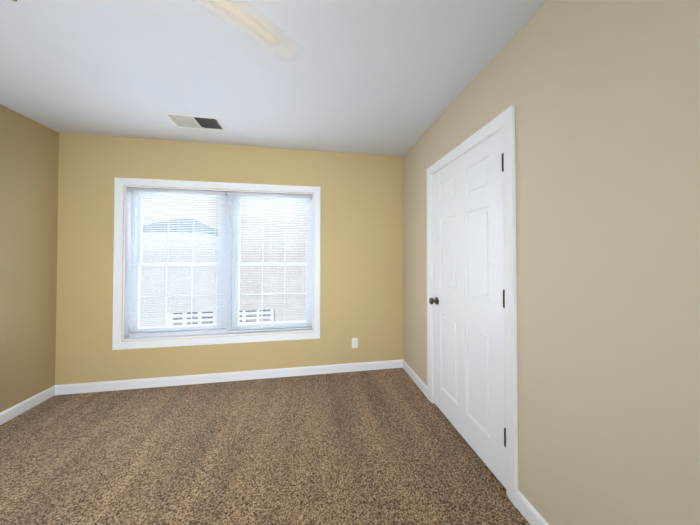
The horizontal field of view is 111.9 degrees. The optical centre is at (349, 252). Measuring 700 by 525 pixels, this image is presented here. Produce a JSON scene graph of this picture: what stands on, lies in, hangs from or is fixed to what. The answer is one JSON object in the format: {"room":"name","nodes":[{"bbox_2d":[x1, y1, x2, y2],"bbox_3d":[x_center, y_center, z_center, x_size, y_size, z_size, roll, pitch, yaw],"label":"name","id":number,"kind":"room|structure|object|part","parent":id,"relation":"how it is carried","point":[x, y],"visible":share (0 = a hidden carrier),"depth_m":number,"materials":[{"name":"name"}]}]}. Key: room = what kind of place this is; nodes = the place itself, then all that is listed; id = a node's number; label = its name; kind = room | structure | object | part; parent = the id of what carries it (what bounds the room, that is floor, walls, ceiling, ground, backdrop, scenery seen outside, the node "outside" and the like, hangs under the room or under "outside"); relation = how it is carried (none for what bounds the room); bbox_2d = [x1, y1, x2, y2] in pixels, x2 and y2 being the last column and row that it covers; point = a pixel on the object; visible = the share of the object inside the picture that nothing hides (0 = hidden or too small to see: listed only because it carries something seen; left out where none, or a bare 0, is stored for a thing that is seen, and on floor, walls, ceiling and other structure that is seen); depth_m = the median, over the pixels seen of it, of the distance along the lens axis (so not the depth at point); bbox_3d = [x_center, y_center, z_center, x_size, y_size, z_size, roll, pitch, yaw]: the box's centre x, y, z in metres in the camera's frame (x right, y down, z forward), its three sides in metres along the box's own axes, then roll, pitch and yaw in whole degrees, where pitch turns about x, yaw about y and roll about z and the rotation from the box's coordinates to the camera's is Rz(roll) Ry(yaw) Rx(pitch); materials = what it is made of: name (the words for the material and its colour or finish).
{"room":"empty bedroom","nodes":[
{"label":"empty bedroom","id":0,"kind":"room"},
{"bbox_2d":[0,104,58,412],"bbox_3d":[-2.550,0.071,0.256,0.150,2.500,4.337,0,-1,-9],"label":"wall","id":1,"kind":"structure","parent":0,"point":[29,157],"depth_m":2.02,"materials":[{"name":"beige paint"}]},
{"bbox_2d":[0,385,55,424],"bbox_3d":[-2.469,1.276,0.254,0.014,0.090,4.037,0,-1,-9],"label":"baseboard","id":2,"kind":"structure","parent":1,"relation":"attached to","point":[31,402],"depth_m":2.01,"materials":[{"name":"white wood"}]},
{"bbox_2d":[55,133,402,384],"bbox_3d":[-1.096,0.100,2.612,3.474,2.500,0.150,0,-1,-9],"label":"wall","id":3,"kind":"structure","parent":0,"point":[361,257],"depth_m":2.52,"materials":[{"name":"beige paint"}]},
{"bbox_2d":[112,177,320,349],"bbox_3d":[-1.339,0.107,2.563,2.016,1.693,0.169,0,-1,-9],"label":"window unit","id":4,"kind":"structure","parent":3,"relation":"in","point":[136,303],"depth_m":2.53,"materials":[{"name":"white plastic"}]},
{"bbox_2d":[127,188,311,334],"bbox_3d":[-1.333,0.100,2.529,1.836,1.499,0.043,0,-1,-9],"label":"window blinds","id":5,"kind":"object","parent":4,"relation":"attached to","point":[220,194],"visible":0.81,"depth_m":2.53,"materials":[{"name":"white plastic"}]},
{"bbox_2d":[56,360,399,394],"bbox_3d":[-1.069,1.304,2.519,3.444,0.090,0.014,0,-1,-9],"label":"baseboard","id":6,"kind":"structure","parent":3,"relation":"attached to","point":[63,389],"depth_m":2.46,"materials":[{"name":"white wood"}]},
{"bbox_2d":[352,338,357,347],"bbox_3d":[0.054,1.034,2.707,0.070,0.114,0.008,0,-1,-9],"label":"electrical outlet","id":7,"kind":"object","parent":3,"relation":"attached to","point":[354,342],"visible":1,"depth_m":2.71,"materials":[{"name":"white plastic"}]},
{"bbox_2d":[0,368,529,524],"bbox_3d":[-0.761,1.384,0.530,3.774,0.120,4.337,0,-1,-9],"label":"floor","id":8,"kind":"structure","parent":0,"point":[392,446],"depth_m":1.53,"materials":[{"name":"carpet"}]},
{"bbox_2d":[0,0,546,156],"bbox_3d":[-0.761,-1.235,0.562,3.774,0.120,4.337,0,-1,-9],"label":"ceiling","id":9,"kind":"structure","parent":0,"point":[386,77],"depth_m":1.48,"materials":[{"name":"white paint"}]},
{"bbox_2d":[13,0,303,61],"bbox_3d":[-0.618,-0.822,0.498,1.170,0.707,1.338,0,-1,-9],"label":"fan","id":10,"kind":"object","parent":9,"relation":"hanging from","point":[247,23],"visible":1,"depth_m":1.00,"materials":[{"name":"light wood"},{"name":"brass"}]},
{"bbox_2d":[162,112,226,131],"bbox_3d":[-1.356,-1.152,2.095,0.430,0.014,0.235,0,-1,-9],"label":"ceiling vent","id":11,"kind":"object","parent":9,"relation":"in","point":[189,121],"visible":1,"depth_m":2.08,"materials":[{"name":"white metal"}]},
{"bbox_2d":[403,0,699,524],"bbox_3d":[1.042,0.088,0.838,0.180,2.520,4.337,0,-1,-9],"label":"wall","id":12,"kind":"structure","parent":0,"point":[603,96],"depth_m":0.89,"materials":[{"name":"beige paint"}]},
{"bbox_2d":[400,359,426,396],"bbox_3d":[0.675,1.304,2.483,0.014,0.090,0.608,0,-1,-9],"label":"baseboard","id":13,"kind":"structure","parent":12,"relation":"attached to","point":[403,364],"depth_m":2.46,"materials":[{"name":"white wood"}]},
{"bbox_2d":[429,128,505,487],"bbox_3d":[0.795,0.311,1.716,0.103,2.033,0.814,0,-1,-9],"label":"door","id":14,"kind":"structure","parent":12,"relation":"in","point":[466,300],"depth_m":1.60,"materials":[{"name":"white wood"}]},
{"bbox_3d":[0.722,0.418,2.052,0.068,0.065,0.065,0,-1,-9],"label":"knob","id":15,"kind":"part","parent":14,"relation":"part of","materials":[{"name":"brown metal"}]},
{"bbox_3d":[0.868,0.259,1.329,0.018,1.644,0.024,0,-1,-9],"label":"door hinges","id":16,"kind":"part","parent":14,"relation":"part of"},
{"bbox_2d":[426,105,517,506],"bbox_3d":[0.872,0.278,1.736,0.169,2.123,0.956,0,-1,-9],"label":"door frame","id":17,"kind":"structure","parent":12,"relation":"attached to","point":[505,119],"depth_m":1.30,"materials":[{"name":"white wood"}]},
{"bbox_2d":[516,490,548,524],"bbox_3d":[1.070,1.273,0.043,0.014,0.090,2.426,0,-1,-9],"label":"baseboard","id":18,"kind":"structure","parent":12,"relation":"attached to","point":[528,511],"depth_m":1.17,"materials":[{"name":"white wood"}]},
{"label":"outside","id":19,"kind":"structure","parent":0,"visible":0},
{"bbox_2d":[143,198,305,321],"bbox_3d":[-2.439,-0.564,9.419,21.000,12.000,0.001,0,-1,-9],"label":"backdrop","id":20,"kind":"structure","parent":19,"point":[271,290],"depth_m":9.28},
{"bbox_3d":[-1.974,4.424,6.494,21.000,0.050,5.800,0,-1,-9],"label":"lawn","id":21,"kind":"structure","parent":19,"visible":0},
{"bbox_2d":[140,219,217,327],"bbox_3d":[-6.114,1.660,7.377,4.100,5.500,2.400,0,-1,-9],"label":"house","id":22,"kind":"structure","parent":21,"relation":"on","point":[171,285],"depth_m":6.59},
{"bbox_2d":[167,309,274,325],"bbox_3d":[-2.978,2.873,5.580,2.280,3.030,0.300,0,-1,-9],"label":"fence","id":23,"kind":"object","parent":21,"relation":"on","point":[210,315],"depth_m":5.54,"materials":[{"name":"white"}]}
]}

